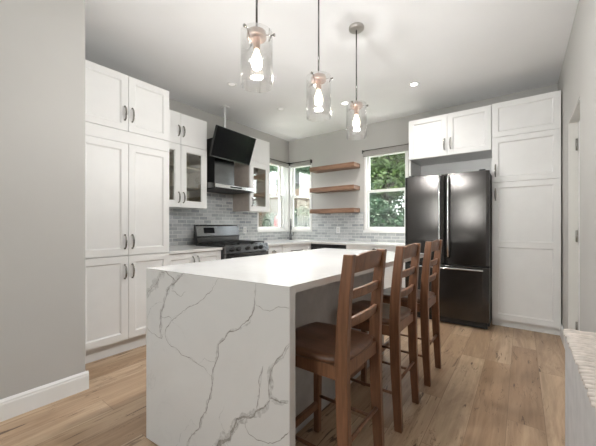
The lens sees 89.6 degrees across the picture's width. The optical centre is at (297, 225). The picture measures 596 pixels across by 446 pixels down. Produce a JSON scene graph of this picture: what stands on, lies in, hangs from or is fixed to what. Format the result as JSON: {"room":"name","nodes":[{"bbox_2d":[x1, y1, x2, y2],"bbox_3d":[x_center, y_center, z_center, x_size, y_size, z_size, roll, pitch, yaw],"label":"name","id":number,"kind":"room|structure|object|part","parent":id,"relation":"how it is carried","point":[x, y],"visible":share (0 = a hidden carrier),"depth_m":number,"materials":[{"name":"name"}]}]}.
{"room":"kitchen","nodes":[
{"label":"kitchen","id":0,"kind":"room"},
{"bbox_2d":[0,0,84,399],"bbox_3d":[-3.161,-0.251,0.981,1.349,2.790,3.795,0,0,37],"label":"wall","id":1,"kind":"structure","parent":0,"point":[42,42],"depth_m":1.91,"materials":[{"name":"grey paint"}]},
{"bbox_2d":[0,371,88,421],"bbox_3d":[-2.609,1.081,0.580,0.015,0.125,3.810,0,0,37],"label":"baseboard","id":2,"kind":"structure","parent":1,"relation":"attached to","point":[18,404],"depth_m":1.90,"materials":[{"name":"wood"}]},
{"bbox_2d":[169,98,288,245],"bbox_3d":[-1.382,-0.251,4.372,0.148,2.790,4.120,0,0,37],"label":"wall","id":3,"kind":"structure","parent":0,"point":[219,211],"depth_m":4.52,"materials":[{"name":"grey tile"}]},
{"bbox_2d":[169,110,206,209],"bbox_3d":[-1.543,-0.782,3.681,0.415,1.128,0.768,0,0,37],"label":"upper cabinet","id":4,"kind":"object","parent":3,"relation":"attached to","point":[187,134],"visible":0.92,"depth_m":3.72,"materials":[{"name":"white wood"}]},
{"bbox_3d":[-1.528,-1.159,3.438,0.020,0.371,0.393,0,0,37],"label":"door","id":5,"kind":"part","parent":4,"relation":"part of","materials":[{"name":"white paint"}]},
{"bbox_3d":[-1.528,-0.595,3.438,0.020,0.749,0.393,0,0,37],"label":"door","id":6,"kind":"part","parent":4,"relation":"part of","materials":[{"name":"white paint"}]},
{"bbox_2d":[169,164,200,172],"bbox_3d":[-1.572,-0.716,3.702,0.324,0.016,0.724,0,0,37],"label":"shelf","id":7,"kind":"object","parent":4,"relation":"attached to","point":[171,166],"depth_m":3.86,"materials":[{"name":"wood"}]},
{"bbox_2d":[169,184,200,190],"bbox_3d":[-1.572,-0.476,3.702,0.324,0.016,0.724,0,0,37],"label":"shelf","id":8,"kind":"object","parent":4,"relation":"attached to","point":[171,187],"depth_m":3.83,"materials":[{"name":"wood"}]},
{"bbox_3d":[-1.299,-1.159,3.746,0.020,0.371,0.367,0,0,37],"label":"door","id":9,"kind":"part","parent":4,"relation":"part of","materials":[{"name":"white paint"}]},
{"bbox_3d":[-1.299,-0.595,3.746,0.020,0.749,0.367,0,0,37],"label":"door","id":10,"kind":"part","parent":4,"relation":"part of","materials":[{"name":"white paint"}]},
{"bbox_2d":[206,138,255,194],"bbox_3d":[-1.045,-0.837,4.239,0.547,0.718,0.712,0,0,37],"label":"range hood","id":11,"kind":"object","parent":3,"relation":"attached to","point":[220,172],"visible":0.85,"depth_m":4.13,"materials":[{"name":"silver metal"}]},
{"bbox_3d":[-1.036,-0.482,4.232,0.440,0.008,0.672,0,0,37],"label":"filter panel","id":12,"kind":"part","parent":11,"relation":"part of","materials":[{"name":"metal"}]},
{"bbox_2d":[233,136,269,212],"bbox_3d":[-0.725,-0.782,4.779,0.415,1.128,0.443,0,0,37],"label":"upper cabinet","id":13,"kind":"object","parent":3,"relation":"attached to","point":[256,175],"visible":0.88,"depth_m":4.69,"materials":[{"name":"white wood"}]},
{"bbox_3d":[-0.880,-0.782,4.622,0.353,1.128,0.005,0,0,37],"label":"panel","id":14,"kind":"part","parent":13,"relation":"part of","materials":[{"name":"beige wood"}]},
{"bbox_2d":[254,179,264,182],"bbox_3d":[-0.751,-0.716,4.803,0.324,0.016,0.393,0,0,37],"label":"shelf","id":15,"kind":"object","parent":13,"relation":"attached to","point":[255,180],"depth_m":4.83,"materials":[{"name":"wood"}]},
{"bbox_3d":[-0.597,-0.595,4.688,0.020,0.749,0.433,0,0,37],"label":"door","id":16,"kind":"part","parent":13,"relation":"part of","materials":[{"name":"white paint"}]},
{"bbox_3d":[-0.597,-1.159,4.688,0.020,0.371,0.433,0,0,37],"label":"door","id":17,"kind":"part","parent":13,"relation":"part of","materials":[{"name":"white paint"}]},
{"bbox_2d":[257,164,284,231],"bbox_3d":[-0.520,-0.535,5.476,0.130,1.299,0.744,0,0,37],"label":"window","id":18,"kind":"structure","parent":3,"relation":"in","point":[280,195],"depth_m":5.72,"materials":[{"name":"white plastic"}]},
{"bbox_3d":[-0.520,-0.261,5.476,0.030,0.630,0.660,0,0,37],"label":"sash","id":19,"kind":"part","parent":18,"relation":"part of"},
{"bbox_3d":[-0.548,-0.846,5.497,0.030,0.620,0.660,0,0,37],"label":"sash","id":20,"kind":"part","parent":18,"relation":"part of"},
{"bbox_2d":[270,158,288,167],"bbox_3d":[-0.448,-1.165,5.465,0.060,0.093,0.866,0,0,37],"label":"roller blind","id":21,"kind":"object","parent":18,"relation":"attached to","point":[273,161],"visible":0.61,"depth_m":5.56,"materials":[{"name":"grey fabric"}]},
{"bbox_2d":[284,167,288,230],"bbox_3d":[-0.216,-0.502,5.806,0.024,1.232,0.148,0,0,37],"label":"trim","id":22,"kind":"structure","parent":3,"relation":"attached to","point":[286,170],"depth_m":5.78,"materials":[{"name":"wood"}]},
{"bbox_2d":[0,317,564,445],"bbox_3d":[-0.441,1.204,1.333,5.500,0.120,7.910,0,0,37],"label":"floor","id":23,"kind":"structure","parent":0,"point":[496,385],"depth_m":1.95,"materials":[{"name":"brown wood"}]},
{"bbox_2d":[85,59,168,363],"bbox_3d":[-1.852,-0.101,2.900,0.870,2.485,0.837,0,0,37],"label":"tall cabinet","id":24,"kind":"object","parent":23,"relation":"on","point":[127,117],"visible":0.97,"depth_m":2.64,"materials":[{"name":"white wood"}]},
{"bbox_3d":[-1.643,0.643,2.538,0.020,0.742,0.387,0,0,37],"label":"door","id":25,"kind":"part","parent":24,"relation":"part of","materials":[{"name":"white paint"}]},
{"bbox_3d":[-1.643,-0.234,2.538,0.020,0.995,0.387,0,0,37],"label":"door","id":26,"kind":"part","parent":24,"relation":"part of","materials":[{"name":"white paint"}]},
{"bbox_3d":[-1.643,-1.093,2.538,0.020,0.497,0.387,0,0,37],"label":"door","id":27,"kind":"part","parent":24,"relation":"part of","materials":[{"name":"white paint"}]},
{"bbox_3d":[-1.521,0.409,2.651,0.040,0.136,0.017,0,0,37],"label":"handle","id":28,"kind":"part","parent":24,"relation":"part of","materials":[{"name":"silver metal"}]},
{"bbox_3d":[-1.521,0.144,2.651,0.040,0.136,0.017,0,0,37],"label":"handle","id":29,"kind":"part","parent":24,"relation":"part of","materials":[{"name":"silver metal"}]},
{"bbox_3d":[-1.521,-0.996,2.651,0.040,0.136,0.017,0,0,37],"label":"handle","id":30,"kind":"part","parent":24,"relation":"part of","materials":[{"name":"silver metal"}]},
{"bbox_3d":[-1.410,0.643,2.850,0.020,0.742,0.385,0,0,37],"label":"door","id":31,"kind":"part","parent":24,"relation":"part of","materials":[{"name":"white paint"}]},
{"bbox_3d":[-1.410,-0.234,2.850,0.020,0.995,0.385,0,0,37],"label":"door","id":32,"kind":"part","parent":24,"relation":"part of","materials":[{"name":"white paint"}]},
{"bbox_3d":[-1.410,-1.093,2.850,0.020,0.497,0.385,0,0,37],"label":"door","id":33,"kind":"part","parent":24,"relation":"part of","materials":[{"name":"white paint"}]},
{"bbox_2d":[169,250,220,264],"bbox_3d":[-1.422,0.719,3.550,0.784,0.847,0.711,0,0,37],"label":"base cabinet","id":34,"kind":"object","parent":23,"relation":"on","point":[181,258],"visible":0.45,"depth_m":3.32,"materials":[{"name":"white wood"}]},
{"bbox_3d":[-1.255,0.666,3.202,0.020,0.732,0.341,0,0,37],"label":"door","id":35,"kind":"part","parent":34,"relation":"part of","materials":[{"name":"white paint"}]},
{"bbox_2d":[168,245,221,253],"bbox_3d":[-1.425,0.279,3.552,0.760,0.030,0.711,0,0,37],"label":"countertop","id":36,"kind":"structure","parent":34,"relation":"on","point":[177,249],"depth_m":3.44,"materials":[{"name":"white stone"}]},
{"bbox_3d":[-1.044,0.666,3.485,0.020,0.732,0.356,0,0,37],"label":"door","id":37,"kind":"part","parent":34,"relation":"part of","materials":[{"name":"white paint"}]},
{"bbox_2d":[193,225,268,259],"bbox_3d":[-0.915,0.566,4.093,0.800,1.157,0.759,0,0,37],"label":"gas range","id":38,"kind":"object","parent":23,"relation":"on","point":[226,237],"visible":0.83,"depth_m":4.03,"materials":[{"name":"silver metal"}]},
{"bbox_2d":[196,242,260,247],"bbox_3d":[-0.891,0.255,4.076,0.580,0.026,0.757,0,0,37],"label":"cooktop","id":39,"kind":"object","parent":38,"relation":"in","point":[210,244],"depth_m":3.85,"materials":[{"name":"metal"}]},
{"bbox_3d":[-0.651,0.630,3.897,0.044,0.548,0.749,0,0,37],"label":"oven door","id":40,"kind":"part","parent":38,"relation":"part of","materials":[{"name":"silver metal"}]},
{"bbox_3d":[-0.649,0.294,3.896,0.052,0.109,0.757,0,0,37],"label":"control panel","id":41,"kind":"part","parent":38,"relation":"part of","materials":[{"name":"silver metal"}]},
{"bbox_2d":[266,245,281,253],"bbox_3d":[-0.642,0.719,4.599,0.780,0.847,0.364,0,0,37],"label":"base cabinet","id":42,"kind":"object","parent":23,"relation":"on","point":[272,249],"visible":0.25,"depth_m":4.39,"materials":[{"name":"white wood"}]},
{"bbox_2d":[261,239,404,246],"bbox_3d":[0.359,0.279,4.540,2.440,0.030,1.470,0,0,37],"label":"countertop","id":43,"kind":"structure","parent":42,"relation":"on","point":[282,241],"depth_m":4.66,"materials":[{"name":"white stone"}]},
{"bbox_2d":[289,219,293,239],"bbox_3d":[-0.112,0.068,5.509,0.086,0.390,0.193,0,0,-6],"label":"kitchen faucet","id":44,"kind":"object","parent":43,"relation":"on","point":[290,219],"visible":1,"depth_m":5.55,"materials":[{"name":"metal"}]},
{"bbox_2d":[146,248,423,445],"bbox_3d":[0.113,0.685,2.046,0.986,0.913,1.804,0,0,37],"label":"kitchen island","id":45,"kind":"object","parent":23,"relation":"on","point":[221,370],"visible":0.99,"depth_m":1.38,"materials":[{"name":"white stone"}]},
{"bbox_3d":[-0.413,0.685,1.385,0.928,0.913,0.041,0,0,32],"label":"waterfall panel","id":46,"kind":"part","parent":45,"relation":"part of","materials":[{"name":"white stone"}]},
{"bbox_2d":[156,248,423,292],"bbox_3d":[0.126,0.244,2.062,0.983,0.030,1.763,0,0,37],"label":"island countertop","id":47,"kind":"structure","parent":45,"relation":"on","point":[305,269],"depth_m":1.67,"materials":[{"name":"white stone"}]},
{"bbox_2d":[282,244,310,252],"bbox_3d":[-0.159,0.669,5.163,0.880,0.749,1.106,0,0,37],"label":"base cabinet","id":48,"kind":"object","parent":23,"relation":"on","point":[295,247],"visible":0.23,"depth_m":4.71,"materials":[{"name":"white wood"}]},
{"bbox_2d":[311,244,345,249],"bbox_3d":[0.618,0.671,4.916,0.630,0.746,0.579,0,0,37],"label":"dishwasher","id":49,"kind":"object","parent":23,"relation":"on","point":[313,246],"visible":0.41,"depth_m":4.71,"materials":[{"name":"black metal"}]},
{"bbox_2d":[295,249,386,445],"bbox_3d":[0.151,0.627,1.429,0.434,1.034,0.396,0,0,37],"label":"counter stool","id":50,"kind":"object","parent":23,"relation":"on","point":[331,351],"visible":0.87,"depth_m":1.32,"materials":[{"name":"brown wood"}]},
{"bbox_3d":[0.113,0.857,1.669,0.044,0.574,0.040,0,0,37],"label":"leg","id":51,"kind":"part","parent":50,"relation":"part of","materials":[{"name":"brown wood"}]},
{"bbox_3d":[0.133,0.549,1.442,0.390,0.035,0.396,0,0,37],"label":"seat","id":52,"kind":"part","parent":50,"relation":"part of","materials":[{"name":"brown wood"}]},
{"bbox_3d":[0.188,0.629,1.192,0.081,1.030,0.034,0,0,37],"label":"leg","id":53,"kind":"part","parent":50,"relation":"part of","materials":[{"name":"brown wood"}]},
{"bbox_3d":[0.305,0.153,1.314,0.048,0.086,0.306,0,0,37],"label":"crest rail","id":54,"kind":"part","parent":50,"relation":"part of","materials":[{"name":"brown wood"}]},
{"bbox_3d":[0.389,0.629,1.462,0.081,1.030,0.034,0,0,37],"label":"leg","id":55,"kind":"part","parent":50,"relation":"part of","materials":[{"name":"brown wood"}]},
{"bbox_2d":[346,245,404,288],"bbox_3d":[1.246,0.719,4.457,0.919,0.847,0.560,0,0,37],"label":"base cabinet","id":56,"kind":"object","parent":23,"relation":"on","point":[388,271],"visible":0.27,"depth_m":4.16,"materials":[{"name":"white wood"}]},
{"bbox_3d":[1.101,0.376,4.262,0.915,0.156,0.020,0,0,37],"label":"drawer","id":57,"kind":"part","parent":56,"relation":"part of","materials":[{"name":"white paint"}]},
{"bbox_3d":[1.101,0.886,4.262,0.915,0.296,0.020,0,0,37],"label":"drawer","id":58,"kind":"part","parent":56,"relation":"part of","materials":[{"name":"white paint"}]},
{"bbox_3d":[1.101,0.596,4.262,0.915,0.276,0.020,0,0,37],"label":"drawer","id":59,"kind":"part","parent":56,"relation":"part of","materials":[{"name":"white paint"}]},
{"bbox_2d":[350,243,420,433],"bbox_3d":[0.516,0.627,1.914,0.434,1.034,0.396,0,0,37],"label":"counter stool","id":60,"kind":"object","parent":23,"relation":"on","point":[396,317],"visible":0.78,"depth_m":1.76,"materials":[{"name":"brown wood"}]},
{"bbox_3d":[0.478,0.857,2.154,0.044,0.574,0.040,0,0,37],"label":"leg","id":61,"kind":"part","parent":60,"relation":"part of","materials":[{"name":"brown wood"}]},
{"bbox_3d":[0.498,0.549,1.927,0.390,0.035,0.396,0,0,37],"label":"seat","id":62,"kind":"part","parent":60,"relation":"part of","materials":[{"name":"brown wood"}]},
{"bbox_3d":[0.553,0.629,1.677,0.081,1.030,0.034,0,0,37],"label":"leg","id":63,"kind":"part","parent":60,"relation":"part of","materials":[{"name":"brown wood"}]},
{"bbox_3d":[0.671,0.153,1.799,0.048,0.086,0.306,0,0,37],"label":"crest rail","id":64,"kind":"part","parent":60,"relation":"part of","materials":[{"name":"brown wood"}]},
{"bbox_3d":[0.754,0.629,1.946,0.081,1.030,0.034,0,0,37],"label":"leg","id":65,"kind":"part","parent":60,"relation":"part of","materials":[{"name":"brown wood"}]},
{"bbox_2d":[382,240,442,386],"bbox_3d":[0.883,0.627,2.390,0.434,1.034,0.396,0,0,37],"label":"counter stool","id":66,"kind":"object","parent":23,"relation":"on","point":[426,299],"visible":0.64,"depth_m":2.22,"materials":[{"name":"brown wood"}]},
{"bbox_3d":[0.866,0.549,2.403,0.390,0.035,0.396,0,0,37],"label":"seat","id":67,"kind":"part","parent":66,"relation":"part of","materials":[{"name":"brown wood"}]},
{"bbox_3d":[0.920,0.629,2.153,0.081,1.030,0.034,0,0,37],"label":"leg","id":68,"kind":"part","parent":66,"relation":"part of","materials":[{"name":"brown wood"}]},
{"bbox_3d":[1.038,0.153,2.275,0.048,0.086,0.306,0,0,37],"label":"crest rail","id":69,"kind":"part","parent":66,"relation":"part of","materials":[{"name":"brown wood"}]},
{"bbox_3d":[1.121,0.629,2.422,0.081,1.030,0.034,0,0,37],"label":"leg","id":70,"kind":"part","parent":66,"relation":"part of","materials":[{"name":"brown wood"}]},
{"bbox_2d":[405,169,491,328],"bbox_3d":[1.907,0.262,3.777,0.900,1.765,0.823,0,0,37],"label":"refrigerator","id":71,"kind":"object","parent":23,"relation":"on","point":[455,209],"visible":0.84,"depth_m":3.42,"materials":[{"name":"metal"}]},
{"bbox_3d":[1.540,-0.077,3.659,0.452,1.047,0.068,0,0,37],"label":"door","id":72,"kind":"part","parent":71,"relation":"part of","materials":[{"name":"black metal"}]},
{"bbox_3d":[1.652,-0.099,3.499,0.022,0.965,0.072,0,0,37],"label":"handle","id":73,"kind":"part","parent":71,"relation":"part of","materials":[{"name":"metal"}]},
{"bbox_3d":[1.694,0.489,3.470,0.765,0.022,0.062,0,0,37],"label":"handle","id":74,"kind":"part","parent":71,"relation":"part of","materials":[{"name":"metal"}]},
{"bbox_3d":[1.720,0.763,3.525,0.900,0.602,0.068,0,0,37],"label":"freezer drawer","id":75,"kind":"part","parent":71,"relation":"part of","materials":[{"name":"black metal"}]},
{"bbox_3d":[1.724,-0.099,3.446,0.022,0.965,0.072,0,0,37],"label":"handle","id":76,"kind":"part","parent":71,"relation":"part of","materials":[{"name":"metal"}]},
{"bbox_3d":[1.914,1.107,3.787,0.860,0.075,0.640,0,0,37],"label":"kick plate","id":77,"kind":"part","parent":71,"relation":"part of","materials":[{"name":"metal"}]},
{"bbox_3d":[1.904,-0.077,3.388,0.440,1.047,0.068,0,0,37],"label":"door","id":78,"kind":"part","parent":71,"relation":"part of","materials":[{"name":"black metal"}]},
{"bbox_2d":[492,90,560,334],"bbox_3d":[2.597,-0.122,3.441,0.598,2.528,0.574,0,0,37],"label":"tall cabinet","id":79,"kind":"object","parent":23,"relation":"on","point":[526,132],"visible":1,"depth_m":3.25,"materials":[{"name":"white wood"}]},
{"bbox_3d":[2.456,0.286,3.252,0.594,1.540,0.020,0,0,37],"label":"door","id":80,"kind":"part","parent":79,"relation":"part of","materials":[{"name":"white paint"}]},
{"bbox_3d":[2.456,-0.741,3.252,0.594,0.506,0.020,0,0,37],"label":"door","id":81,"kind":"part","parent":79,"relation":"part of","materials":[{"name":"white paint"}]},
{"bbox_3d":[2.456,-1.191,3.252,0.594,0.386,0.020,0,0,37],"label":"door","id":82,"kind":"part","parent":79,"relation":"part of","materials":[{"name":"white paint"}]},
{"bbox_2d":[85,0,578,140],"bbox_3d":[-0.441,-1.706,1.333,5.500,0.120,7.910,0,0,37],"label":"ceiling","id":83,"kind":"structure","parent":0,"point":[458,52],"depth_m":2.85,"materials":[{"name":"white paint"}]},
{"bbox_2d":[227,82,236,86],"bbox_3d":[-0.768,-1.642,3.490,0.116,0.006,0.116,0,0,37],"label":"recessed light","id":84,"kind":"object","parent":83,"relation":"in","point":[232,84],"visible":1,"depth_m":3.49,"materials":[{"name":"white"}]},
{"bbox_2d":[209,105,255,164],"bbox_3d":[-0.914,-1.265,4.115,0.306,0.762,0.738,0,0,37],"label":"television","id":85,"kind":"object","parent":83,"relation":"hanging from","point":[227,144],"visible":1,"depth_m":4.04,"materials":[{"name":"black plastic"}]},
{"bbox_2d":[241,0,274,90],"bbox_3d":[-0.223,-1.187,1.564,0.175,0.918,0.180,0,0,37],"label":"pendant lamp","id":86,"kind":"object","parent":83,"relation":"hanging from","point":[256,35],"visible":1,"depth_m":1.55,"materials":[{"name":"clear glass"}]},
{"bbox_2d":[253,35,259,49],"bbox_3d":[-0.216,-0.951,1.568,0.036,0.065,0.036,0,0,37],"label":"socket","id":87,"kind":"object","parent":86,"relation":"attached to","point":[256,38],"depth_m":1.55,"materials":[{"name":"brown metal"}]},
{"bbox_3d":[-0.216,-0.866,1.568,0.060,0.102,0.060,0,0,37],"label":"bulb","id":88,"kind":"part","parent":86,"relation":"part of","materials":[{"name":"white"}]},
{"bbox_3d":[-0.216,-1.320,1.568,0.011,0.598,0.011,0,0,37],"label":"rod","id":89,"kind":"part","parent":86,"relation":"part of","materials":[{"name":"silver metal"}]},
{"bbox_2d":[306,0,332,121],"bbox_3d":[0.133,-1.187,2.027,0.175,0.918,0.180,0,0,37],"label":"pendant lamp","id":90,"kind":"object","parent":83,"relation":"hanging from","point":[318,78],"visible":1,"depth_m":2.02,"materials":[{"name":"clear glass"}]},
{"bbox_2d":[316,79,320,89],"bbox_3d":[0.140,-0.951,2.031,0.036,0.065,0.036,0,0,37],"label":"socket","id":91,"kind":"object","parent":90,"relation":"attached to","point":[318,81],"depth_m":2.02,"materials":[{"name":"brown metal"}]},
{"bbox_3d":[0.140,-1.320,2.031,0.011,0.598,0.011,0,0,37],"label":"rod","id":92,"kind":"part","parent":90,"relation":"part of","materials":[{"name":"silver metal"}]},
{"bbox_3d":[0.140,-0.866,2.031,0.166,0.276,0.166,0,0,37],"label":"lamp shade","id":93,"kind":"part","parent":90,"relation":"part of","materials":[{"name":"clear glass"}]},
{"bbox_3d":[0.140,-0.866,2.031,0.060,0.102,0.060,0,0,37],"label":"bulb","id":94,"kind":"part","parent":90,"relation":"part of","materials":[{"name":"white"}]},
{"bbox_2d":[346,22,367,138],"bbox_3d":[0.477,-1.187,2.483,0.175,0.918,0.180,0,0,37],"label":"pendant lamp","id":95,"kind":"object","parent":83,"relation":"hanging from","point":[356,28],"visible":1,"depth_m":2.47,"materials":[{"name":"clear glass"}]},
{"bbox_2d":[354,106,358,114],"bbox_3d":[0.484,-0.951,2.487,0.036,0.065,0.036,0,0,37],"label":"socket","id":96,"kind":"object","parent":95,"relation":"attached to","point":[356,108],"depth_m":2.47,"materials":[{"name":"brown metal"}]},
{"bbox_3d":[0.484,-1.320,2.487,0.011,0.598,0.011,0,0,37],"label":"rod","id":97,"kind":"part","parent":95,"relation":"part of","materials":[{"name":"silver metal"}]},
{"bbox_3d":[0.484,-0.866,2.487,0.166,0.276,0.166,0,0,37],"label":"lamp shade","id":98,"kind":"part","parent":95,"relation":"part of","materials":[{"name":"clear glass"}]},
{"bbox_3d":[0.484,-0.866,2.487,0.060,0.102,0.060,0,0,37],"label":"bulb","id":99,"kind":"part","parent":95,"relation":"part of","materials":[{"name":"white"}]},
{"bbox_2d":[409,82,418,86],"bbox_3d":[1.349,-1.642,3.490,0.116,0.006,0.116,0,0,37],"label":"recessed light","id":100,"kind":"object","parent":83,"relation":"in","point":[412,84],"visible":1,"depth_m":3.49,"materials":[{"name":"white"}]},
{"bbox_2d":[289,84,557,242],"bbox_3d":[1.514,-0.251,4.691,4.130,2.790,0.148,0,0,37],"label":"wall","id":101,"kind":"structure","parent":0,"point":[331,148],"depth_m":5.09,"materials":[{"name":"grey paint"}]},
{"bbox_2d":[288,163,311,231],"bbox_3d":[0.069,-0.535,5.730,0.542,1.299,0.130,0,0,37],"label":"window","id":102,"kind":"structure","parent":101,"relation":"in","point":[292,196],"depth_m":5.83,"materials":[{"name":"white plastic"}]},
{"bbox_2d":[289,159,311,167],"bbox_3d":[0.049,-1.165,5.663,0.488,0.093,0.060,0,0,37],"label":"roller blind","id":103,"kind":"object","parent":102,"relation":"attached to","point":[308,162],"visible":1,"depth_m":5.63,"materials":[{"name":"grey fabric"}]},
{"bbox_3d":[0.069,-0.261,5.730,0.458,0.630,0.030,0,0,37],"label":"sash","id":104,"kind":"part","parent":102,"relation":"part of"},
{"bbox_3d":[0.090,-0.846,5.758,0.458,0.620,0.030,0,0,37],"label":"sash","id":105,"kind":"part","parent":102,"relation":"part of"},
{"bbox_2d":[310,162,359,173],"bbox_3d":[0.616,-0.985,5.134,0.860,0.072,0.229,0,0,37],"label":"floating shelf","id":106,"kind":"object","parent":101,"relation":"attached to","point":[349,165],"visible":1,"depth_m":5.03,"materials":[{"name":"brown wood"}]},
{"bbox_2d":[310,184,359,193],"bbox_3d":[0.616,-0.620,5.134,0.860,0.072,0.229,0,0,37],"label":"floating shelf","id":107,"kind":"object","parent":101,"relation":"attached to","point":[353,187],"visible":1,"depth_m":5.01,"materials":[{"name":"brown wood"}]},
{"bbox_2d":[310,208,359,213],"bbox_3d":[0.616,-0.249,5.134,0.860,0.072,0.229,0,0,37],"label":"floating shelf","id":108,"kind":"object","parent":101,"relation":"attached to","point":[333,210],"visible":1,"depth_m":4.99,"materials":[{"name":"brown wood"}]},
{"bbox_2d":[363,151,407,232],"bbox_3d":[1.395,-0.535,4.741,0.724,1.299,0.130,0,0,37],"label":"window","id":109,"kind":"structure","parent":101,"relation":"in","point":[367,229],"depth_m":4.85,"materials":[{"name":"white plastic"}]},
{"bbox_2d":[362,143,408,156],"bbox_3d":[1.360,-1.172,4.686,0.748,0.108,0.060,0,0,37],"label":"roller blind","id":110,"kind":"object","parent":109,"relation":"attached to","point":[399,148],"visible":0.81,"depth_m":4.66,"materials":[{"name":"grey fabric"}]},
{"bbox_3d":[1.360,-1.216,4.686,0.742,0.014,0.014,0,0,37],"label":"rail","id":111,"kind":"part","parent":110,"relation":"part of","materials":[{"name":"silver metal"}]},
{"bbox_3d":[1.395,-0.261,4.741,0.640,0.630,0.030,0,0,37],"label":"sash","id":112,"kind":"part","parent":109,"relation":"part of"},
{"bbox_3d":[1.416,-0.846,4.769,0.640,0.620,0.030,0,0,37],"label":"sash","id":113,"kind":"part","parent":109,"relation":"part of","materials":[{"name":"wood"}]},
{"bbox_2d":[409,105,491,176],"bbox_3d":[1.984,-0.119,3.898,0.924,2.522,0.574,0,0,37],"label":"upper cabinet","id":114,"kind":"object","parent":101,"relation":"attached to","point":[460,141],"visible":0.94,"depth_m":3.78,"materials":[{"name":"white wood"}]},
{"bbox_3d":[1.639,0.138,4.194,0.018,2.009,0.512,0,0,37],"label":"panel","id":115,"kind":"part","parent":114,"relation":"part of","materials":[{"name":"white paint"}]},
{"bbox_3d":[1.659,-1.124,3.846,0.461,0.508,0.020,0,0,37],"label":"door","id":116,"kind":"part","parent":114,"relation":"part of","materials":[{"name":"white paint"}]},
{"bbox_3d":[2.161,-0.311,4.119,0.901,1.111,0.008,0,0,37],"label":"panel","id":117,"kind":"part","parent":114,"relation":"part of","materials":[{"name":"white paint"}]},
{"bbox_3d":[2.029,-1.124,3.570,0.455,0.508,0.020,0,0,37],"label":"door","id":118,"kind":"part","parent":114,"relation":"part of","materials":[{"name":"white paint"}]},
{"bbox_2d":[558,0,595,332],"bbox_3d":[0.803,-0.251,0.399,0.140,2.790,7.600,0,0,37],"label":"wall","id":119,"kind":"structure","parent":0,"point":[577,78],"depth_m":2.06,"materials":[{"name":"grey paint"}]},
{"bbox_2d":[560,324,564,347],"bbox_3d":[2.575,1.081,2.907,0.015,0.125,0.500,0,0,37],"label":"baseboard","id":120,"kind":"structure","parent":119,"relation":"attached to","point":[562,336],"depth_m":2.93,"materials":[{"name":"wood"}]},
{"bbox_2d":[568,98,579,329],"bbox_3d":[2.282,0.110,2.384,0.137,2.069,0.688,0,0,37],"label":"trim","id":121,"kind":"structure","parent":119,"relation":"attached to","point":[574,120],"depth_m":2.67,"materials":[{"name":"paint"}]},
{"bbox_2d":[575,121,579,330],"bbox_3d":[2.273,0.114,2.391,0.092,2.048,0.662,0,0,37],"label":"door","id":122,"kind":"structure","parent":119,"relation":"in","point":[577,141],"depth_m":2.64,"materials":[{"name":"white wood"}]},
{"bbox_2d":[563,329,595,445],"bbox_3d":[0.886,0.808,0.782,0.182,0.669,1.414,0,0,37],"label":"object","id":123,"kind":"structure","parent":0,"point":[580,346],"depth_m":1.10,"materials":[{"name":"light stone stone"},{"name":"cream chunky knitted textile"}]},
{"label":"outside","id":124,"kind":"structure","parent":0,"visible":0},
{"bbox_3d":[-2.420,1.664,6.793,32.000,0.200,36.000,0,0,37],"label":"ground","id":125,"kind":"structure","parent":124,"visible":0},
{"bbox_2d":[262,213,275,226],"bbox_3d":[-0.791,0.559,9.829,1.091,2.032,0.931,0,0,37],"label":"shrub","id":126,"kind":"object","parent":125,"relation":"on","point":[269,221],"visible":0.14,"depth_m":9.70,"materials":[{"name":"green plant"}]},
{"bbox_2d":[269,165,275,172],"bbox_3d":[-1.851,-2.315,24.500,5.754,7.787,3.390,0,0,37],"label":"tree","id":127,"kind":"object","parent":125,"relation":"on","point":[272,168],"visible":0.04,"depth_m":23.28,"materials":[{"name":"green plant"}]},
{"bbox_2d":[274,212,277,226],"bbox_3d":[-0.495,0.604,7.859,0.173,1.920,0.384,0,0,37],"label":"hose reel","id":128,"kind":"object","parent":125,"relation":"on","point":[276,218],"visible":0.18,"depth_m":7.71,"materials":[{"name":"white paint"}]},
{"bbox_2d":[259,187,309,226],"bbox_3d":[-1.278,0.104,11.498,6.808,2.920,0.110,0,0,37],"label":"fence","id":129,"kind":"object","parent":125,"relation":"on","point":[298,202],"visible":0.05,"depth_m":10.55,"materials":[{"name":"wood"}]},
{"bbox_2d":[270,172,307,190],"bbox_3d":[-2.748,-0.646,16.978,5.700,4.420,3.460,0,0,37],"label":"house","id":130,"kind":"structure","parent":125,"relation":"on","point":[273,176],"depth_m":15.53,"materials":[{"name":"white"}]},
{"bbox_2d":[272,166,309,188],"bbox_3d":[0.282,-1.970,19.184,5.478,7.097,2.657,0,0,37],"label":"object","id":131,"kind":"object","parent":125,"relation":"on","point":[303,173],"visible":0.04,"depth_m":18.51,"materials":[{"name":"green plant"}]},
{"bbox_2d":[294,206,309,226],"bbox_3d":[0.232,0.492,9.023,1.118,2.167,0.729,0,0,21],"label":"shrub","id":132,"kind":"object","parent":125,"relation":"on","point":[299,211],"visible":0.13,"depth_m":8.88,"materials":[{"name":"green plant"}]},
{"bbox_2d":[294,216,309,226],"bbox_3d":[0.367,0.629,7.596,2.370,1.870,0.060,0,0,37],"label":"trellis","id":133,"kind":"object","parent":125,"relation":"on","point":[302,220],"visible":0.09,"depth_m":7.77,"materials":[{"name":"white paint"}]},
{"bbox_2d":[369,196,403,226],"bbox_3d":[2.301,0.215,7.750,3.104,2.720,1.310,0,0,37],"label":"shrub","id":134,"kind":"object","parent":125,"relation":"on","point":[381,212],"visible":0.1,"depth_m":7.57,"materials":[{"name":"green plant"}]},
{"bbox_2d":[369,173,403,222],"bbox_3d":[4.270,-1.535,12.090,3.929,6.226,2.565,0,0,37],"label":"tree","id":135,"kind":"object","parent":125,"relation":"on","point":[372,195],"visible":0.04,"depth_m":11.82,"materials":[{"name":"green plant"}]},
{"bbox_2d":[370,153,404,202],"bbox_3d":[2.720,-0.840,8.882,2.367,4.838,1.583,0,0,27],"label":"tree","id":136,"kind":"object","parent":125,"relation":"on","point":[393,165],"visible":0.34,"depth_m":8.54,"materials":[{"name":"green plant"}]}
]}

